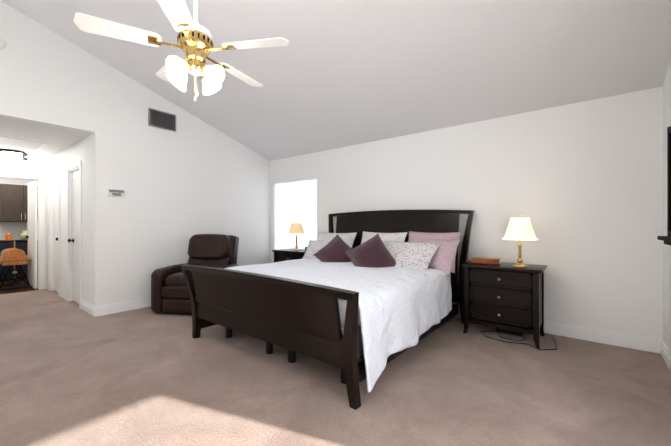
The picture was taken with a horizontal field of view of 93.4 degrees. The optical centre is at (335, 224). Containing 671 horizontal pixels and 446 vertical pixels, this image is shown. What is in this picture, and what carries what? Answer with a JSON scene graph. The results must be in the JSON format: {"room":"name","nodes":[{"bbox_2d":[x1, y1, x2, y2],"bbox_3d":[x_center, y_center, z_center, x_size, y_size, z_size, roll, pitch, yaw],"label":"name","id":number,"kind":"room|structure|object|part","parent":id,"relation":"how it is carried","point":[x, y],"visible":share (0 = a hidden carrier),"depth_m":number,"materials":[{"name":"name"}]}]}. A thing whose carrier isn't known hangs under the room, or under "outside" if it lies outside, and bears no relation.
{"room":"bedroom","nodes":[
{"label":"bedroom","id":0,"kind":"room"},
{"bbox_2d":[0,277,37,294],"bbox_3d":[-6.536,1.251,6.311,2.400,0.096,3.800,0,0,38],"label":"floor","id":1,"kind":"structure","parent":0,"point":[28,288],"depth_m":5.93,"materials":[{"name":"brown wood"}]},
{"bbox_2d":[0,248,31,290],"bbox_3d":[-6.104,0.824,5.987,0.624,0.751,0.472,0,0,38],"label":"chair","id":2,"kind":"object","parent":1,"relation":"on","point":[16,257],"visible":1,"depth_m":5.86,"materials":[{"name":"brown wood"}]},
{"bbox_2d":[0,240,37,280],"bbox_3d":[-6.983,0.772,6.843,0.546,0.854,0.728,0,0,38],"label":"cabinet","id":3,"kind":"object","parent":1,"relation":"on","point":[19,244],"visible":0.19,"depth_m":6.71,"materials":[{"name":"blue wood"}]},
{"bbox_2d":[4,233,13,240],"bbox_3d":[-7.020,0.260,6.795,0.124,0.170,0.150,0,0,38],"label":"figurine","id":4,"kind":"object","parent":3,"relation":"on","point":[8,237],"visible":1,"depth_m":6.77,"materials":[{"name":"orange ceramic"}]},
{"bbox_2d":[20,230,27,239],"bbox_3d":[-6.864,0.238,6.991,0.170,0.214,0.170,0,0,38],"label":"ginger jar","id":5,"kind":"object","parent":3,"relation":"on","point":[23,234],"visible":0.83,"depth_m":6.94,"materials":[{"name":"green ceramic"}]},
{"bbox_2d":[0,177,37,239],"bbox_3d":[-7.438,-0.001,7.024,0.100,2.400,3.800,0,0,38],"label":"wall","id":6,"kind":"structure","parent":0,"point":[15,229],"depth_m":7.15,"materials":[{"name":"white paint"}]},
{"bbox_2d":[0,184,37,221],"bbox_3d":[-7.076,-0.446,7.095,0.378,0.850,0.760,0,0,38],"label":"upper cabinet","id":7,"kind":"object","parent":6,"relation":"attached to","point":[13,203],"visible":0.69,"depth_m":6.91,"materials":[{"name":"brown wood"}]},
{"bbox_2d":[0,157,47,288],"bbox_3d":[-5.721,0.000,5.504,0.120,2.400,1.290,0,0,38],"label":"wall","id":8,"kind":"structure","parent":0,"point":[36,166],"depth_m":5.80,"materials":[{"name":"white paint"}]},
{"bbox_2d":[0,171,44,289],"bbox_3d":[-6.007,0.147,5.724,0.878,2.105,0.990,0,0,38],"label":"door frame","id":9,"kind":"structure","parent":8,"relation":"attached to","point":[32,231],"depth_m":5.84,"materials":[{"name":"white paint"}]},
{"bbox_2d":[0,117,90,159],"bbox_3d":[-4.655,-1.250,4.659,2.840,0.100,1.290,0,0,38],"label":"ceiling","id":10,"kind":"structure","parent":0,"point":[57,140],"depth_m":4.27,"materials":[{"name":"white paint"}]},
{"bbox_2d":[0,149,27,159],"bbox_3d":[-5.318,-1.144,5.191,0.380,0.113,0.380,0,0,38],"label":"light","id":11,"kind":"object","parent":10,"relation":"attached to","point":[9,154],"visible":1,"depth_m":5.13,"materials":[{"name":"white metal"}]},
{"bbox_2d":[0,137,46,150],"bbox_3d":[-4.723,-1.194,4.694,0.650,0.012,0.560,0,0,38],"label":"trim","id":12,"kind":"structure","parent":10,"relation":"attached to","point":[18,143],"depth_m":4.73,"materials":[{"name":"white paint"}]},
{"bbox_2d":[48,134,92,304],"bbox_3d":[-4.291,0.000,5.118,2.840,2.400,0.120,0,0,38],"label":"wall","id":13,"kind":"structure","parent":0,"point":[82,150],"depth_m":4.48,"materials":[{"name":"white paint"}]},
{"bbox_2d":[49,170,59,295],"bbox_3d":[-4.859,0.147,5.546,0.750,2.105,0.153,0,0,38],"label":"door","id":14,"kind":"structure","parent":13,"relation":"attached to","point":[54,182],"depth_m":5.69,"materials":[{"name":"white paint"}]},
{"bbox_3d":[-4.871,0.186,5.530,0.577,2.010,0.114,0,0,38],"label":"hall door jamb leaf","id":15,"kind":"part","parent":14,"relation":"part of","materials":[{"name":"white wood"}]},
{"bbox_2d":[59,288,66,300],"bbox_3d":[-4.405,1.132,5.120,0.490,0.135,0.018,0,0,38],"label":"baseboard","id":16,"kind":"structure","parent":13,"relation":"attached to","point":[62,293],"depth_m":5.11,"materials":[{"name":"white paint"}]},
{"bbox_2d":[67,161,81,307],"bbox_3d":[-3.879,0.147,4.769,0.770,2.105,0.153,0,0,38],"label":"door","id":17,"kind":"structure","parent":13,"relation":"attached to","point":[72,168],"depth_m":4.88,"materials":[{"name":"white paint"}]},
{"bbox_3d":[-3.891,0.187,4.754,0.597,2.010,0.114,0,0,38],"label":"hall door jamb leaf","id":18,"kind":"part","parent":17,"relation":"part of","materials":[{"name":"white wood"}]},
{"bbox_2d":[80,300,93,315],"bbox_3d":[-3.374,1.133,4.306,0.595,0.135,0.021,0,0,38],"label":"baseboard","id":19,"kind":"structure","parent":13,"relation":"attached to","point":[85,306],"depth_m":4.30,"materials":[{"name":"white paint"}]},
{"bbox_2d":[0,0,269,316],"bbox_3d":[-2.951,-0.874,4.426,0.120,4.148,5.340,0,0,38],"label":"wall","id":20,"kind":"structure","parent":0,"point":[187,180],"depth_m":4.46,"materials":[{"name":"white paint"}]},
{"bbox_2d":[0,37,5,48],"bbox_3d":[-3.654,-1.969,3.413,0.036,0.136,0.136,0,0,38],"label":"smoke detector","id":21,"kind":"object","parent":20,"relation":"attached to","point":[2,44],"visible":1,"depth_m":3.44,"materials":[{"name":"white plastic"}]},
{"bbox_2d":[108,189,124,196],"bbox_3d":[-2.968,-0.425,4.286,0.028,0.100,0.200,0,0,38],"label":"thermostat","id":22,"kind":"object","parent":20,"relation":"attached to","point":[116,193],"visible":1,"depth_m":4.28,"materials":[{"name":"white plastic"}]},
{"bbox_2d":[93,297,150,316],"bbox_3d":[-2.230,1.132,5.228,0.021,0.135,2.888,0,0,38],"label":"baseboard","id":23,"kind":"structure","parent":20,"relation":"attached to","point":[101,310],"depth_m":4.33,"materials":[{"name":"white paint"}]},
{"bbox_2d":[148,108,175,131],"bbox_3d":[-2.598,-1.570,4.758,0.021,0.260,0.400,0,0,38],"label":"air vent","id":24,"kind":"object","parent":20,"relation":"in","point":[161,119],"visible":1,"depth_m":4.74,"materials":[{"name":"grey metal"}]},
{"bbox_2d":[0,289,670,445],"bbox_3d":[-1.791,1.250,3.507,8.520,0.100,5.340,0,0,38],"label":"floor carpet","id":25,"kind":"object","parent":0,"point":[72,373],"visible":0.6,"depth_m":2.30,"materials":[{"name":"beige carpet"}]},
{"bbox_2d":[151,234,238,314],"bbox_3d":[-1.904,0.672,4.542,0.979,1.056,0.930,0,0,8],"label":"recliner","id":26,"kind":"object","parent":25,"relation":"on","point":[169,292],"visible":0.58,"depth_m":4.40,"materials":[{"name":"leather"}]},
{"bbox_2d":[272,248,305,261],"bbox_3d":[-0.651,0.820,5.413,0.750,0.760,0.495,0,0,38],"label":"nightstand","id":27,"kind":"object","parent":25,"relation":"on","point":[285,254],"visible":0.19,"depth_m":5.31,"materials":[{"name":"brown wood"}]},
{"bbox_2d":[288,220,304,249],"bbox_3d":[-0.666,0.180,5.410,0.300,0.517,0.300,0,0,38],"label":"table lamp","id":28,"kind":"object","parent":27,"relation":"on","point":[296,228],"visible":1,"depth_m":5.32,"materials":[{"name":"beige fabric"}]},
{"bbox_2d":[181,210,473,409],"bbox_3d":[0.027,0.498,3.617,2.286,1.405,2.535,0,0,38],"label":"bed","id":29,"kind":"object","parent":25,"relation":"on","point":[379,290],"visible":1,"depth_m":2.88,"materials":[{"name":"brown wood"}]},
{"bbox_2d":[223,259,451,391],"bbox_3d":[-0.067,0.805,3.484,2.178,0.657,1.800,0,0,38],"label":"duvet","id":30,"kind":"object","parent":29,"relation":"on","point":[399,305],"depth_m":2.75,"materials":[{"name":"white fabric"}]},
{"bbox_2d":[461,261,546,348],"bbox_3d":[1.830,0.821,3.448,0.750,0.760,0.495,0,0,38],"label":"nightstand","id":31,"kind":"object","parent":25,"relation":"on","point":[506,295],"visible":1,"depth_m":3.27,"materials":[{"name":"brown wood"}]},
{"bbox_2d":[471,257,500,264],"bbox_3d":[1.668,0.406,3.509,0.285,0.068,0.145,0,0,32],"label":"box","id":32,"kind":"object","parent":31,"relation":"on","point":[485,260],"visible":1,"depth_m":3.45,"materials":[{"name":"brown wood"}]},
{"bbox_2d":[503,215,537,266],"bbox_3d":[1.927,0.168,3.304,0.316,0.542,0.316,0,0,38],"label":"table lamp","id":33,"kind":"object","parent":31,"relation":"on","point":[519,228],"visible":1,"depth_m":3.22,"materials":[{"name":"beige fabric"}]},
{"bbox_2d":[480,328,556,349],"bbox_3d":[1.927,1.185,3.353,0.706,0.030,0.524,0,0,38],"label":"cables","id":34,"kind":"object","parent":25,"relation":"on","point":[509,332],"visible":0.96,"depth_m":3.41,"materials":[{"name":"black plastic"}]},
{"bbox_2d":[1,0,670,160],"bbox_3d":[-0.725,-2.120,2.661,5.800,1.755,5.340,0,0,38],"label":"ceiling","id":35,"kind":"structure","parent":0,"point":[333,74],"depth_m":3.26,"materials":[{"name":"white paint"}]},
{"bbox_2d":[74,0,288,100],"bbox_3d":[-0.978,-1.537,2.209,1.240,1.413,1.254,0,0,38],"label":"ceiling fan","id":36,"kind":"object","parent":35,"relation":"hanging from","point":[194,41],"visible":1,"depth_m":2.08,"materials":[{"name":"white wood"}]},
{"bbox_2d":[270,87,662,338],"bbox_3d":[0.896,-0.080,4.708,5.800,2.560,0.120,0,0,38],"label":"wall","id":37,"kind":"structure","parent":0,"point":[579,185],"depth_m":3.45,"materials":[{"name":"white paint"}]},
{"bbox_2d":[454,307,658,352],"bbox_3d":[0.853,1.133,4.654,5.560,0.135,0.018,0,0,38],"label":"baseboard","id":38,"kind":"structure","parent":37,"relation":"attached to","point":[644,343],"depth_m":3.19,"materials":[{"name":"white paint"}]},
{"bbox_2d":[663,61,670,350],"bbox_3d":[1.500,-0.873,0.898,0.120,4.148,5.340,0,0,38],"label":"wall","id":39,"kind":"structure","parent":0,"point":[667,248],"depth_m":2.80,"materials":[{"name":"white paint"}]},
{"bbox_2d":[657,126,670,245],"bbox_3d":[2.178,-0.314,1.927,0.094,0.950,1.715,0,0,38],"label":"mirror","id":40,"kind":"object","parent":39,"relation":"attached to","point":[666,239],"visible":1,"depth_m":2.53,"materials":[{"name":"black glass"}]},
{"bbox_2d":[659,339,670,370],"bbox_3d":[2.322,1.134,2.047,0.018,0.135,2.220,0,0,38],"label":"baseboard","id":41,"kind":"structure","parent":39,"relation":"attached to","point":[664,350],"depth_m":2.78,"materials":[{"name":"white paint"}]},
{"bbox_3d":[-0.715,-0.156,6.041,1.140,1.390,0.030,0,0,38],"label":"window","id":42,"kind":"structure","parent":0,"visible":0},
{"bbox_2d":[275,177,316,249],"bbox_3d":[-0.750,-0.162,5.996,1.120,1.378,0.055,0,0,38],"label":"window shade","id":43,"kind":"object","parent":42,"relation":"attached to","point":[296,199],"visible":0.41,"depth_m":5.97,"materials":[{"name":"white fabric"}]}
]}

